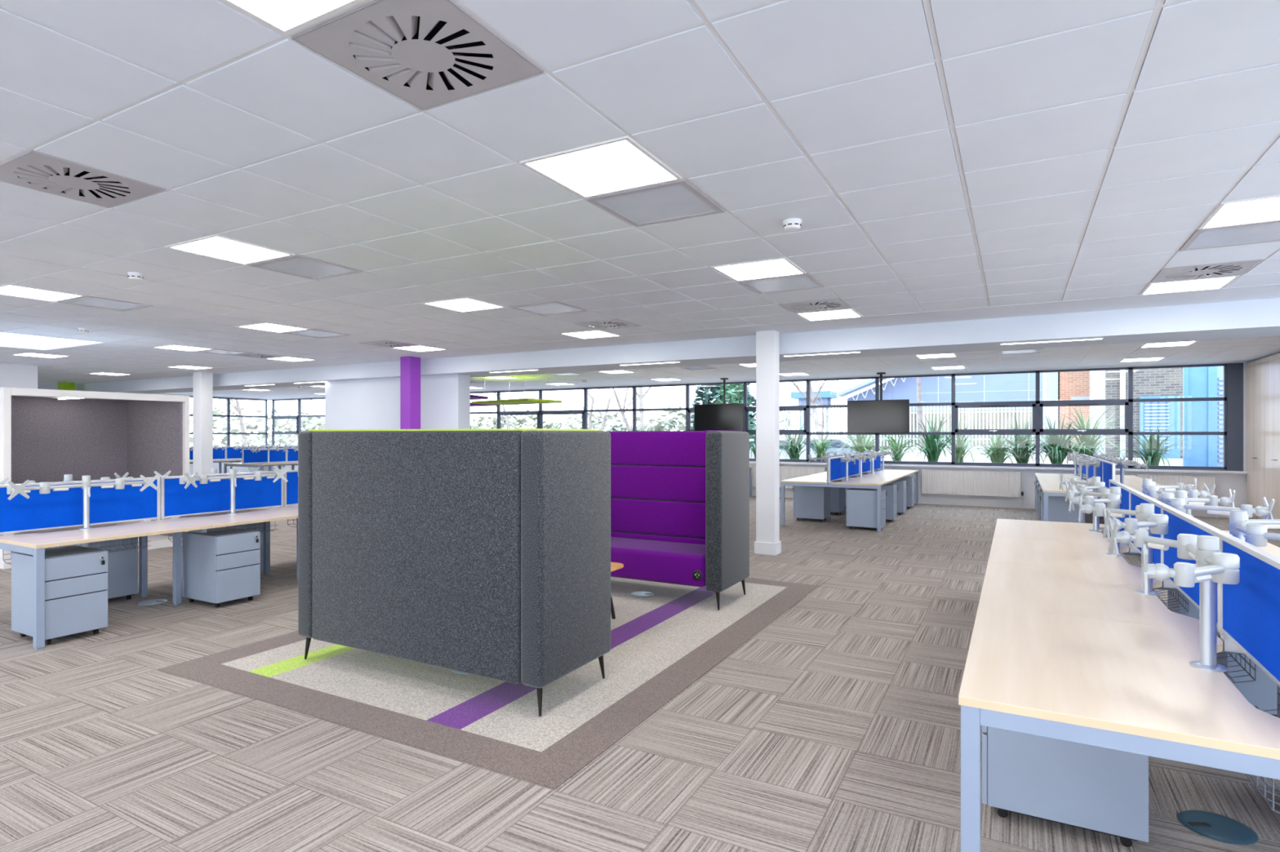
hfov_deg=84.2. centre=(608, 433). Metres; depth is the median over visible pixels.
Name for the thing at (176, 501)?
screen
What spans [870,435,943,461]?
leaf plant
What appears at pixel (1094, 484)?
monitor arm
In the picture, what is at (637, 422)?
leaf plant
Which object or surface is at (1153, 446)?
leaf plant
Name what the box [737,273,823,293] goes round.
ceiling panel
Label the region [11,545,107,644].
pedestal
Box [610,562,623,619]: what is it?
coffee table
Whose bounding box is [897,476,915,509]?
pedestal
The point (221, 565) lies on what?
pedestal
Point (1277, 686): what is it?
pedestal
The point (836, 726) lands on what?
floor
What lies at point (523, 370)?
linear light
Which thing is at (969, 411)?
fence
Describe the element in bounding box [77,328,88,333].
smoke detector
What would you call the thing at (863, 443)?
leaf plant
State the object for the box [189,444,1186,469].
ground
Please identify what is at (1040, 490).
pedestal
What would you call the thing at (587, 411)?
window
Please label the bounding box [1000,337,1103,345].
linear light
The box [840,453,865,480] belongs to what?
monitor arm
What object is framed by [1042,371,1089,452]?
brick building
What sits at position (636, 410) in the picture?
window
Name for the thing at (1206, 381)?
porch
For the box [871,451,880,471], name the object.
screen
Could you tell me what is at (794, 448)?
leaf plant
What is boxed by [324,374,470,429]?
wall partition
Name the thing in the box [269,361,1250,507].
wall
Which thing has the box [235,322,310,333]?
recessed light
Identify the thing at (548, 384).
diffuser
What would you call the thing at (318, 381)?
linear light
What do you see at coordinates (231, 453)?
screen
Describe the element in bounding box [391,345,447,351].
recessed light
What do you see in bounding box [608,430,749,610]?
sofa
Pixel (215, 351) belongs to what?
ceiling panel
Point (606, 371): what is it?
diffuser
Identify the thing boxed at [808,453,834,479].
monitor arm
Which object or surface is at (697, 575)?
power socket
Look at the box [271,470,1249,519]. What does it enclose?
baseboard
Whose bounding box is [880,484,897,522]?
pedestal
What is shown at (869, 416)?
television
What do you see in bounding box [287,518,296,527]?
basket
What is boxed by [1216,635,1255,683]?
basket
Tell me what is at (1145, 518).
monitor arm
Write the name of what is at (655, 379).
diffuser
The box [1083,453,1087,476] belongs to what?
screen
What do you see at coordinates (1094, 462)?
monitor arm
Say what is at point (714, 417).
television
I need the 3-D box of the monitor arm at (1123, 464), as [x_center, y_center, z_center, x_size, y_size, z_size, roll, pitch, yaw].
[7.031,0.550,9.528,0.269,0.429,0.945,0,0,30]
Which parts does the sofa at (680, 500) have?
seat, panel, trim, leg, panel, leg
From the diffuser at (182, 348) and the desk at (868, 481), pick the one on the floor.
the desk at (868, 481)
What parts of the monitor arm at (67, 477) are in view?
mounting plate, mounting plate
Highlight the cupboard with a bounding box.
[1265,353,1279,529]
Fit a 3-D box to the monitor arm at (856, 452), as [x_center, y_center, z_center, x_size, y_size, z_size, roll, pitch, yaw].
[4.806,0.550,13.838,0.192,0.429,1.015,0,0,30]
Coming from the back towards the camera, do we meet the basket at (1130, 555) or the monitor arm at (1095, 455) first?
the monitor arm at (1095, 455)
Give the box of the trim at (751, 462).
[749,461,1247,474]
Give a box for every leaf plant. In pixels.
[623,422,655,431]
[748,423,789,459]
[751,418,832,459]
[800,430,841,457]
[825,420,902,455]
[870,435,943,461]
[880,410,986,464]
[915,417,1004,462]
[962,435,1030,463]
[977,414,1059,463]
[1008,413,1101,466]
[1030,399,1170,464]
[1107,420,1200,466]
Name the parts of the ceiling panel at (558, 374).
plate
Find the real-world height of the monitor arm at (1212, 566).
0.429 m
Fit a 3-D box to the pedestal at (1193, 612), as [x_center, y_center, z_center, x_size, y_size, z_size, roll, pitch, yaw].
[4.200,1.180,4.835,0.542,0.619,0.400,0,0,30]
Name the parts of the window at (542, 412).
sash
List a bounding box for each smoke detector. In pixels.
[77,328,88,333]
[127,271,143,280]
[782,217,801,231]
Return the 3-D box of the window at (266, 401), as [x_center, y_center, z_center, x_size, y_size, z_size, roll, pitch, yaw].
[-12.967,-0.305,25.432,0.080,1.890,1.470,0,0,30]
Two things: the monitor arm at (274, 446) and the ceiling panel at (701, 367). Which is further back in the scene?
the monitor arm at (274, 446)
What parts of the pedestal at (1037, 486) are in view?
drawer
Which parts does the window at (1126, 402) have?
sash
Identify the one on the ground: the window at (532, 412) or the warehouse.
the warehouse
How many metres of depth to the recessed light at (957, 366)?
13.64 m
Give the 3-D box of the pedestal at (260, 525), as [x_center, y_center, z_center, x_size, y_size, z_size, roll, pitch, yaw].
[-3.966,1.180,7.402,0.542,0.619,0.400,0,0,30]
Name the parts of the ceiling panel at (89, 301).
plate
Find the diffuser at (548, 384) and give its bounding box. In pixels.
[548,383,569,385]
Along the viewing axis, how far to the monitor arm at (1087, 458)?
10.80 m
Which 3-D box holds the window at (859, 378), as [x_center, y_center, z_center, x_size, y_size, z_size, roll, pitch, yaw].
[5.241,-0.290,15.907,1.508,1.920,0.140,0,0,30]
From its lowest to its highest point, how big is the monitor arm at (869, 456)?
0.429 m
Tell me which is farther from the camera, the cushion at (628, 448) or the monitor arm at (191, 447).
the monitor arm at (191, 447)
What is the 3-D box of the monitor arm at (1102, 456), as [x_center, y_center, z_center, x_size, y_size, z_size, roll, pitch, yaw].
[8.223,0.550,11.675,0.192,0.429,1.015,0,0,30]
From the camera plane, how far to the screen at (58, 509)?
5.72 m
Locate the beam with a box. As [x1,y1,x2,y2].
[37,297,1279,394]
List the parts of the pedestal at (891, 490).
drawer, drawer, drawer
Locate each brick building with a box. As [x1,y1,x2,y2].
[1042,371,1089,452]
[1089,367,1182,458]
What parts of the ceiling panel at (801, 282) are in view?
plate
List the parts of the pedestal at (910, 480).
drawer, drawer, drawer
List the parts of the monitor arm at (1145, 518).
mounting plate, mounting plate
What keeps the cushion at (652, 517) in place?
on the sofa at (680, 500)
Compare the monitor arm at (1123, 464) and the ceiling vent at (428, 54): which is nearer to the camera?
the ceiling vent at (428, 54)
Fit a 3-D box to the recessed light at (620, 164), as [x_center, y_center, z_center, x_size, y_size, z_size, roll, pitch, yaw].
[-0.025,-1.279,3.422,0.576,0.022,0.576,0,0,30]
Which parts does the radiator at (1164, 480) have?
panel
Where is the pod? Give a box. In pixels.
[0,387,189,569]
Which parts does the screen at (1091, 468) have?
fabric panel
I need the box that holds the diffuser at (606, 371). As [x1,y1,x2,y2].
[600,370,629,373]
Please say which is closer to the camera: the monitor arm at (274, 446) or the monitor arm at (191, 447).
the monitor arm at (191, 447)
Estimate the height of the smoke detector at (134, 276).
0.056 m
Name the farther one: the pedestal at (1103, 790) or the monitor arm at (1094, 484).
the monitor arm at (1094, 484)
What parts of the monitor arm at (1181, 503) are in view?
locking lever, mounting plate, mounting plate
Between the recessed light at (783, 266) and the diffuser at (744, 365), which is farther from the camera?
the diffuser at (744, 365)
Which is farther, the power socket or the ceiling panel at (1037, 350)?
the ceiling panel at (1037, 350)
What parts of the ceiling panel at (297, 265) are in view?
plate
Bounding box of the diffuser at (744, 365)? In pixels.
[742,364,755,366]
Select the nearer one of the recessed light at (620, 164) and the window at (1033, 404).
the recessed light at (620, 164)
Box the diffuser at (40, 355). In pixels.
[16,353,66,357]
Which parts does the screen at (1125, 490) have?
fabric panel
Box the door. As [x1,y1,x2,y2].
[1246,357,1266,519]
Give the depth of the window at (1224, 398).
12.85 m
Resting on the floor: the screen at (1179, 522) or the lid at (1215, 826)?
the lid at (1215, 826)
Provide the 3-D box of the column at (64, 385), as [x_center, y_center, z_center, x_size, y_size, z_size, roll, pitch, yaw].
[-13.502,0.110,17.610,0.356,2.760,0.276,0,0,30]
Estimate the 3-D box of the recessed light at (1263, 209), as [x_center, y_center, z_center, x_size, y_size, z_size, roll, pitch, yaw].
[3.772,-1.279,4.005,0.576,0.022,0.576,0,0,30]
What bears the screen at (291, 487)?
attached to the desk at (34, 543)
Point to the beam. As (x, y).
(1255, 317)
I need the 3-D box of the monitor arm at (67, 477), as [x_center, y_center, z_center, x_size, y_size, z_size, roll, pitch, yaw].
[-4.487,0.550,5.863,0.198,0.429,1.017,0,0,30]
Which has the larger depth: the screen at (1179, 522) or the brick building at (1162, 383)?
the brick building at (1162, 383)
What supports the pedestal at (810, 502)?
on the floor
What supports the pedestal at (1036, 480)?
on the floor
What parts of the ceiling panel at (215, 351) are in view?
plate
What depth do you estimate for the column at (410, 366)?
11.66 m
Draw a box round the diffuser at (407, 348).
[395,346,440,351]
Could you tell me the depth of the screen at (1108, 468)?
9.64 m
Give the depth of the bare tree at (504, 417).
39.82 m
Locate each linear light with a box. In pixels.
[244,384,273,386]
[293,381,328,383]
[489,369,537,373]
[618,361,680,365]
[783,351,861,356]
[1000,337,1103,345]
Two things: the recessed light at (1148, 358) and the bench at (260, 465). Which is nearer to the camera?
the recessed light at (1148, 358)
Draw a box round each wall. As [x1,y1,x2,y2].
[0,363,37,388]
[152,393,269,474]
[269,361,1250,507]
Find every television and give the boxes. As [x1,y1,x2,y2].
[693,377,744,431]
[847,372,909,433]
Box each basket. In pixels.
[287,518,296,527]
[1123,555,1141,567]
[1152,588,1188,613]
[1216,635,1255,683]
[1248,692,1279,813]
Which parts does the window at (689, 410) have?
sash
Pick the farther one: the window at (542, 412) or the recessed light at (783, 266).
the window at (542, 412)
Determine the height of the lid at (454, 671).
0.010 m
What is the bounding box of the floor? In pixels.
[0,496,1279,851]
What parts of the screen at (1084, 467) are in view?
fabric panel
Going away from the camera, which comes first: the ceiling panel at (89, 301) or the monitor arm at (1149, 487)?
the monitor arm at (1149, 487)
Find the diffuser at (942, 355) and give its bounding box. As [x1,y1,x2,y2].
[917,353,955,358]
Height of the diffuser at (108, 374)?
0.008 m
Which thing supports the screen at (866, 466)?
attached to the desk at (868, 481)
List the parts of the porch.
panel, louvre panel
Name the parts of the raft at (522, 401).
panel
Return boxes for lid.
[137,599,167,605]
[452,670,468,674]
[631,591,653,597]
[1177,809,1258,844]
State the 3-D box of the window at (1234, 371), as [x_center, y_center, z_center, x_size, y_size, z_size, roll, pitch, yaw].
[11.117,-0.290,12.557,0.230,1.920,0.120,0,0,30]
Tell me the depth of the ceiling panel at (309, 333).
9.01 m
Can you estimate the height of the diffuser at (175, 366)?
0.008 m
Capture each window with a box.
[189,396,229,446]
[229,398,267,446]
[271,399,298,445]
[298,397,324,432]
[470,391,497,428]
[497,389,539,428]
[539,387,585,429]
[585,386,634,431]
[634,384,687,431]
[687,382,744,431]
[744,379,808,462]
[807,377,876,462]
[876,373,953,465]
[952,370,1037,466]
[1037,367,1131,469]
[1130,363,1227,471]
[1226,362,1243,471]
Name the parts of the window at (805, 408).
sash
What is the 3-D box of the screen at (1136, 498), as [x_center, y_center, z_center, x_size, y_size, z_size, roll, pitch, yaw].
[3.299,0.593,4.336,0.060,0.415,1.236,0,0,30]
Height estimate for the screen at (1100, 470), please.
0.415 m
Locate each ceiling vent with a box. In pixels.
[0,150,165,208]
[231,352,283,358]
[291,0,543,110]
[358,340,417,347]
[573,319,641,329]
[778,297,852,313]
[1150,259,1262,283]
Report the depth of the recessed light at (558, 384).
18.12 m
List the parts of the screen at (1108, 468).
fabric panel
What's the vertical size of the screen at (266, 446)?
0.415 m
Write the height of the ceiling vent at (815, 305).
0.080 m
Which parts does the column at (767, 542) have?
skirting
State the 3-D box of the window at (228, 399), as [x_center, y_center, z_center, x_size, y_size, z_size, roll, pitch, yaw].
[-13.716,-0.305,24.132,0.080,1.890,1.530,0,0,30]
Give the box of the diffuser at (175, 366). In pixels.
[171,365,206,368]
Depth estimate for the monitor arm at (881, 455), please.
13.64 m
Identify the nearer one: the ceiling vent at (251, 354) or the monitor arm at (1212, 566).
the monitor arm at (1212, 566)
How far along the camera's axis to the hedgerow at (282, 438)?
46.01 m
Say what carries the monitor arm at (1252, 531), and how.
on the bench at (1064, 646)
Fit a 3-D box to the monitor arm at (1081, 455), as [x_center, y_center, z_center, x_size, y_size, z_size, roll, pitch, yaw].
[7.894,0.550,11.897,0.192,0.429,1.015,0,0,30]
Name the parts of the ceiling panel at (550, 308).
plate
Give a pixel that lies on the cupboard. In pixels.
(1272, 364)
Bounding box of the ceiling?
[0,0,1279,399]
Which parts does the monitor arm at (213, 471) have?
mounting plate, mounting plate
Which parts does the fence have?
rail, post, rail, post, rail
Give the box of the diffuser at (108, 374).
[94,373,124,375]
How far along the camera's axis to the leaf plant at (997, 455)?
15.34 m
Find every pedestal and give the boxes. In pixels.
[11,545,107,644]
[58,537,137,599]
[182,527,260,608]
[206,522,263,571]
[792,485,829,521]
[830,487,844,515]
[844,488,849,506]
[846,488,886,530]
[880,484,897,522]
[886,480,907,515]
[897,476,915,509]
[982,725,1148,847]
[1034,479,1038,510]
[1035,482,1040,516]
[1037,486,1043,520]
[1040,492,1084,523]
[1167,590,1199,619]
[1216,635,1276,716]
[1276,684,1279,718]
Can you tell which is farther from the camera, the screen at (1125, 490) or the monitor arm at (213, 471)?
the monitor arm at (213, 471)
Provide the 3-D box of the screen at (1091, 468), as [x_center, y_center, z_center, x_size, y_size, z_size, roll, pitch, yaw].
[8.058,0.593,11.786,0.060,0.415,1.202,0,0,30]
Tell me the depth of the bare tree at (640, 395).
27.08 m
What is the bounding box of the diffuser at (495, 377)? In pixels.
[486,376,511,378]
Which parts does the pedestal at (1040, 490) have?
drawer, drawer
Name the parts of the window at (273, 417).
sash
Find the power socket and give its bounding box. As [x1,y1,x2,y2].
[692,569,702,580]
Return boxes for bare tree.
[213,398,247,446]
[309,399,324,408]
[483,391,526,428]
[570,389,611,430]
[582,387,668,431]
[608,386,659,431]
[631,386,651,431]
[785,381,842,438]
[790,380,837,456]
[916,377,925,450]
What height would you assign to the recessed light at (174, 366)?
0.022 m
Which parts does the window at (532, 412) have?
sash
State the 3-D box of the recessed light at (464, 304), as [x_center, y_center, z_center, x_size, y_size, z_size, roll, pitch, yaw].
[-1.427,-1.279,6.999,0.576,0.022,0.576,0,0,30]
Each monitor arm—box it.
[0,471,133,484]
[6,474,159,529]
[153,466,263,476]
[179,468,288,514]
[189,445,226,450]
[232,444,266,449]
[250,446,288,463]
[271,444,297,448]
[273,465,288,471]
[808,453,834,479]
[827,452,849,457]
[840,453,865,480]
[844,450,859,455]
[854,452,875,476]
[858,449,871,453]
[867,451,884,473]
[879,449,893,471]
[1059,473,1105,532]
[1065,481,1124,555]
[1066,455,1093,481]
[1067,452,1079,475]
[1070,453,1084,479]
[1073,457,1100,476]
[1078,494,1168,595]
[1093,452,1106,458]
[1098,453,1116,464]
[1106,455,1135,467]
[1107,517,1239,672]
[1116,457,1148,484]
[1142,478,1215,503]
[1160,488,1275,519]
[1229,510,1279,546]
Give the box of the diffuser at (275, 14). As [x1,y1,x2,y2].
[231,0,349,29]
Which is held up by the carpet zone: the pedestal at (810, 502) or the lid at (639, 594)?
the lid at (639, 594)
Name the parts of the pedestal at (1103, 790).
drawer, drawer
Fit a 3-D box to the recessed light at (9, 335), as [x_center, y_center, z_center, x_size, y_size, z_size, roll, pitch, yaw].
[-8.415,-1.420,9.293,1.860,0.300,2.460,0,0,30]
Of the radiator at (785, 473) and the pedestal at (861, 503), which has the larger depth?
the radiator at (785, 473)
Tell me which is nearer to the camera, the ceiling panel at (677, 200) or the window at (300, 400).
the ceiling panel at (677, 200)
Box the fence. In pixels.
[748,405,1042,448]
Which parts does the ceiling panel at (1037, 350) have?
plate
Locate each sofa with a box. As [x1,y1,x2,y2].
[297,428,610,716]
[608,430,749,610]
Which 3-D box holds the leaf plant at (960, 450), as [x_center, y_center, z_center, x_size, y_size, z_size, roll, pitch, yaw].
[8.166,0.183,16.494,1.989,1.257,1.953,0,0,30]
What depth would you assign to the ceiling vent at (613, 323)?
8.22 m
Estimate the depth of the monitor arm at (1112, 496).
4.42 m
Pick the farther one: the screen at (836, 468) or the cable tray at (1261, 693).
the screen at (836, 468)
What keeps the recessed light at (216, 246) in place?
in the ceiling
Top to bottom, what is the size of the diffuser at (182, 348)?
0.008 m
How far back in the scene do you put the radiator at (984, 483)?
14.44 m
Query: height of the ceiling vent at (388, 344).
0.080 m
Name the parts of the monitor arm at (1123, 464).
mounting plate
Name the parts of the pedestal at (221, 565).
drawer, drawer, drawer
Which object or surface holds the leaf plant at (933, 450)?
on the ground
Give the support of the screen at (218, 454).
attached to the bench at (220, 461)
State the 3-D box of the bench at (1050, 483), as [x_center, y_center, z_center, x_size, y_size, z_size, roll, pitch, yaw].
[7.756,1.127,11.262,1.560,0.725,4.838,0,0,30]
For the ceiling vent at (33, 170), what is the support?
in the ceiling
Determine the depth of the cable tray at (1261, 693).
3.66 m
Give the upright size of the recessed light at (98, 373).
0.022 m
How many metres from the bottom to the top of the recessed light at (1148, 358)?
0.022 m
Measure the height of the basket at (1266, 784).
0.160 m
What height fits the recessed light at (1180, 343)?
0.022 m
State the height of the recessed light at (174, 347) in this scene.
0.022 m
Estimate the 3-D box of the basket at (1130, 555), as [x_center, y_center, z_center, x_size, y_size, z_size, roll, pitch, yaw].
[3.920,0.912,5.413,0.561,0.160,0.969,0,0,30]
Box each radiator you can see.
[751,466,826,488]
[921,469,1023,508]
[1137,475,1217,517]
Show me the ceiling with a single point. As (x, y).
(937, 161)
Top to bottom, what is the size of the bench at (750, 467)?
0.725 m
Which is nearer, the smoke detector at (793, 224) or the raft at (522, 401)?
the smoke detector at (793, 224)
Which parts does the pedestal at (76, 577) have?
drawer, drawer, drawer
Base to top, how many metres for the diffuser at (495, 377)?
0.008 m
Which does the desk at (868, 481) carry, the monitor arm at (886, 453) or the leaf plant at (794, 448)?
the monitor arm at (886, 453)
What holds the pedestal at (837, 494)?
on the floor
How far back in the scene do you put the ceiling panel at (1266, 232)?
4.55 m
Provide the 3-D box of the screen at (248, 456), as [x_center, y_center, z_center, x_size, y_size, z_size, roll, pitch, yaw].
[-8.978,0.593,18.472,0.060,0.415,1.242,0,0,30]
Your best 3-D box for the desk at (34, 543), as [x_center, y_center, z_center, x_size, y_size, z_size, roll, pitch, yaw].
[-3.393,1.127,7.373,1.580,0.725,4.898,0,0,30]
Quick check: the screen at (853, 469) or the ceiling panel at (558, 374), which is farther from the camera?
the ceiling panel at (558, 374)
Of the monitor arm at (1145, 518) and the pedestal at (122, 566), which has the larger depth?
the pedestal at (122, 566)
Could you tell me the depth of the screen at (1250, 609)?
2.36 m
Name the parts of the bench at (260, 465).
leg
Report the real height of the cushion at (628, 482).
0.329 m
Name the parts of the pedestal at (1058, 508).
drawer, drawer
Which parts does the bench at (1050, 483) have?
leg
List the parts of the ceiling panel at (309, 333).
plate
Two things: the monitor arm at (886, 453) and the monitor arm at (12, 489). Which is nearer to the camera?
the monitor arm at (12, 489)
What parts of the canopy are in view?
post, post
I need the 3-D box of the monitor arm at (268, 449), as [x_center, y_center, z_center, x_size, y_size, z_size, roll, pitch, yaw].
[-8.814,0.550,18.361,0.192,0.429,1.015,0,0,30]
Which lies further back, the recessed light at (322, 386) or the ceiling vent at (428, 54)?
the recessed light at (322, 386)
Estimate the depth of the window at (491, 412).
21.00 m
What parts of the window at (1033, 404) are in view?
sash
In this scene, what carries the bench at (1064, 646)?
on the floor
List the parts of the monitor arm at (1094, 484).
mounting plate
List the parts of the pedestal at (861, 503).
drawer, drawer, drawer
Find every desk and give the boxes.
[0,506,297,649]
[780,469,919,532]
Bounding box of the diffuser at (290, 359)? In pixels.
[268,357,309,361]
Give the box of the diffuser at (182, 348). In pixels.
[157,345,208,351]
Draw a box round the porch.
[1182,366,1222,466]
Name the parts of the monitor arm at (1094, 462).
mounting plate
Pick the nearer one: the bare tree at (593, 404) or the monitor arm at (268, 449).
the monitor arm at (268, 449)
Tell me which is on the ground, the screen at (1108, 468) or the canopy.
the canopy
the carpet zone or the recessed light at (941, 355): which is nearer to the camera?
the carpet zone
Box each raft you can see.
[470,377,488,399]
[470,402,499,406]
[471,377,561,404]
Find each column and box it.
[57,382,75,391]
[192,372,213,475]
[400,356,420,429]
[754,330,781,555]
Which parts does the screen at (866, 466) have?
fabric panel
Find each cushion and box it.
[609,431,705,466]
[610,464,705,502]
[610,497,705,537]
[610,530,705,544]
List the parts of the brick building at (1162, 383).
door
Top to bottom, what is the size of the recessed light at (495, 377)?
0.022 m
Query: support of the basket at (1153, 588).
on the bench at (1064, 646)
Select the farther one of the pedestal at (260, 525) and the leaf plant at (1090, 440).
the leaf plant at (1090, 440)
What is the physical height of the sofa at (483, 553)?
1.513 m
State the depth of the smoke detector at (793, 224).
4.18 m
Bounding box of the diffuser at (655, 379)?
[655,378,679,380]
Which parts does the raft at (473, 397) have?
panel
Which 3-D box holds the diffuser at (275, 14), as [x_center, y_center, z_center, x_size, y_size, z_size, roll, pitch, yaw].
[-0.924,-1.278,1.863,0.536,0.008,0.536,0,0,30]
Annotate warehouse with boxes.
[838,373,1042,451]
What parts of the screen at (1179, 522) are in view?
fabric panel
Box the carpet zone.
[158,577,818,790]
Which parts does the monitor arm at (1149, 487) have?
mounting plate, mounting plate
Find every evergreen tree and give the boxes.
[690,383,755,439]
[714,383,755,439]
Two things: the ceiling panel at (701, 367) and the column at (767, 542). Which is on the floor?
the column at (767, 542)
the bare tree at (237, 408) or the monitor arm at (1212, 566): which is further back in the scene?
the bare tree at (237, 408)
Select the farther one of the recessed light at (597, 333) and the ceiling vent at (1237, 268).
the recessed light at (597, 333)
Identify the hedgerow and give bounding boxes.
[189,407,324,447]
[270,401,792,445]
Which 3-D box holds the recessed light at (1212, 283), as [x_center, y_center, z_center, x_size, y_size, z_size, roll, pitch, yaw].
[4.970,-1.279,6.084,0.576,0.022,0.576,0,0,30]
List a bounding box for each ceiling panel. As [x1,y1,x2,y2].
[57,295,153,311]
[193,348,250,355]
[248,254,362,279]
[282,328,350,338]
[509,301,587,315]
[549,373,585,376]
[586,178,724,226]
[678,365,717,369]
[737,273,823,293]
[1000,348,1043,355]
[1178,220,1279,251]
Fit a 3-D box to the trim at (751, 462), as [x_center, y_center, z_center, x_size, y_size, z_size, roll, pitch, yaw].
[-0.676,0.680,19.212,27.350,0.040,0.120,0,0,30]
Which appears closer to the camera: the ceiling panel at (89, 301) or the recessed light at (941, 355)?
the ceiling panel at (89, 301)
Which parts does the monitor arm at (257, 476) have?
mounting plate, mounting plate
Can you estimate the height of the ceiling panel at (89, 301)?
0.022 m
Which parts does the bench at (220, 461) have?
leg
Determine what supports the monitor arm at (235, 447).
on the bench at (220, 461)
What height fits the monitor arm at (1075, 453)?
0.429 m
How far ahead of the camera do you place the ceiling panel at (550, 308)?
7.21 m
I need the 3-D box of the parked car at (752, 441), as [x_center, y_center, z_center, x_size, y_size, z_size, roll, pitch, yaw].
[6.295,0.880,28.113,4.246,1.420,1.800,0,0,24]
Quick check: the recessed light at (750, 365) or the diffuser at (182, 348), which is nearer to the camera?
the diffuser at (182, 348)
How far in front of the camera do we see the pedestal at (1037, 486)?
12.34 m
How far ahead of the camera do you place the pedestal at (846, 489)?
14.04 m
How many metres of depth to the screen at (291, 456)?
19.15 m
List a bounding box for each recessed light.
[0,284,84,302]
[0,332,106,351]
[11,352,70,358]
[88,372,129,375]
[151,344,213,351]
[164,234,294,265]
[166,365,212,369]
[220,0,367,35]
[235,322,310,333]
[240,389,266,391]
[264,356,314,361]
[309,385,324,387]
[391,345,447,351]
[422,297,506,312]
[483,376,518,379]
[519,135,682,198]
[544,382,573,385]
[560,329,621,338]
[597,369,635,373]
[653,377,682,381]
[711,257,806,281]
[737,363,755,367]
[779,372,808,376]
[795,308,862,321]
[915,352,956,359]
[930,365,965,369]
[1119,357,1164,362]
[1139,275,1239,295]
[1139,340,1198,347]
[1198,195,1279,230]
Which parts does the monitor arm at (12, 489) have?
mounting plate, locking lever, mounting plate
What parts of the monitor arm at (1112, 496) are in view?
mounting plate, mounting plate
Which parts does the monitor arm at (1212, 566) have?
mounting plate, mounting plate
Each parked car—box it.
[749,438,817,459]
[801,437,874,455]
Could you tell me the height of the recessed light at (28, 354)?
0.022 m
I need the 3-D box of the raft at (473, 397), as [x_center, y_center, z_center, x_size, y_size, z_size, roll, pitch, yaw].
[-3.515,-0.997,14.835,2.297,0.543,1.399,0,0,30]
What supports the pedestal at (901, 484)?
on the floor
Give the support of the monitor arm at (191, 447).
on the bench at (220, 461)
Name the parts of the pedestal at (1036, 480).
drawer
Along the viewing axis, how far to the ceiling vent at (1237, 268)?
5.54 m
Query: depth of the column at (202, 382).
14.59 m
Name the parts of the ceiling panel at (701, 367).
plate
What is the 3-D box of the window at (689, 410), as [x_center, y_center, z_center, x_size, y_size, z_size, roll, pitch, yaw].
[2.628,-0.290,17.412,1.508,1.920,0.140,0,0,30]
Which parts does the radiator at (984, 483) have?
panel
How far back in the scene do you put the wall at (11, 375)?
13.01 m
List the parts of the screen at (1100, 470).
fabric panel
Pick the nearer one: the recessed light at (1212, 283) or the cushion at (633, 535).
the recessed light at (1212, 283)
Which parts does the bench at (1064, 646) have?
leg, leg, leg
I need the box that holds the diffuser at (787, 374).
[779,373,806,375]
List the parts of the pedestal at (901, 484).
drawer, drawer, drawer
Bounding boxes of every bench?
[189,458,284,473]
[223,461,297,473]
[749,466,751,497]
[958,518,1279,851]
[1035,473,1188,521]
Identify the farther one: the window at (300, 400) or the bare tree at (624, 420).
the bare tree at (624, 420)
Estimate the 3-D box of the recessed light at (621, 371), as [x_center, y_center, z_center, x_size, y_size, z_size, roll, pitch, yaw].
[0.161,-1.279,14.564,0.576,0.022,0.576,0,0,30]
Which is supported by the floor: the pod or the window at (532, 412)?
the pod
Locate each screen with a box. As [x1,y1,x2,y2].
[0,476,159,536]
[160,471,284,519]
[189,446,226,460]
[226,446,260,459]
[241,448,286,464]
[265,445,297,448]
[284,470,297,507]
[286,448,297,462]
[827,456,845,484]
[848,454,859,478]
[858,453,871,473]
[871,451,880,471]
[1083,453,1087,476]
[1089,456,1095,478]
[1097,458,1103,481]
[1102,460,1115,488]
[1109,479,1133,546]
[1128,489,1168,564]
[1161,505,1229,635]
[1219,533,1279,687]
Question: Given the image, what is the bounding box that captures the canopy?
[791,391,837,439]
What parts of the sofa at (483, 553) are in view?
panel, leg, panel, trim, leg, panel, leg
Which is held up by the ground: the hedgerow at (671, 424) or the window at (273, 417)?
the hedgerow at (671, 424)
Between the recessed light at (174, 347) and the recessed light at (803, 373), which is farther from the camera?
the recessed light at (803, 373)
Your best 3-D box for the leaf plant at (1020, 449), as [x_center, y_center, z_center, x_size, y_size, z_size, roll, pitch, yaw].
[9.192,0.178,15.450,2.039,1.193,2.093,0,0,30]
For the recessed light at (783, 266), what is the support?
in the ceiling
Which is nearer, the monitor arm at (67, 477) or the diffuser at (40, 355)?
the monitor arm at (67, 477)
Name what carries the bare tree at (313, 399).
on the ground
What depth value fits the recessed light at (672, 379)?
16.75 m
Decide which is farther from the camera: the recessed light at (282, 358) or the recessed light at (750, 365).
the recessed light at (750, 365)
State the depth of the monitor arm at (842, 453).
12.76 m
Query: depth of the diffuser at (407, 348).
10.58 m
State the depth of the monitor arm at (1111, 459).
10.45 m
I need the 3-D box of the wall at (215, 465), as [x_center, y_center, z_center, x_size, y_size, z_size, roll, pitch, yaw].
[-17.515,-0.015,17.677,0.300,3.010,20.150,0,0,30]

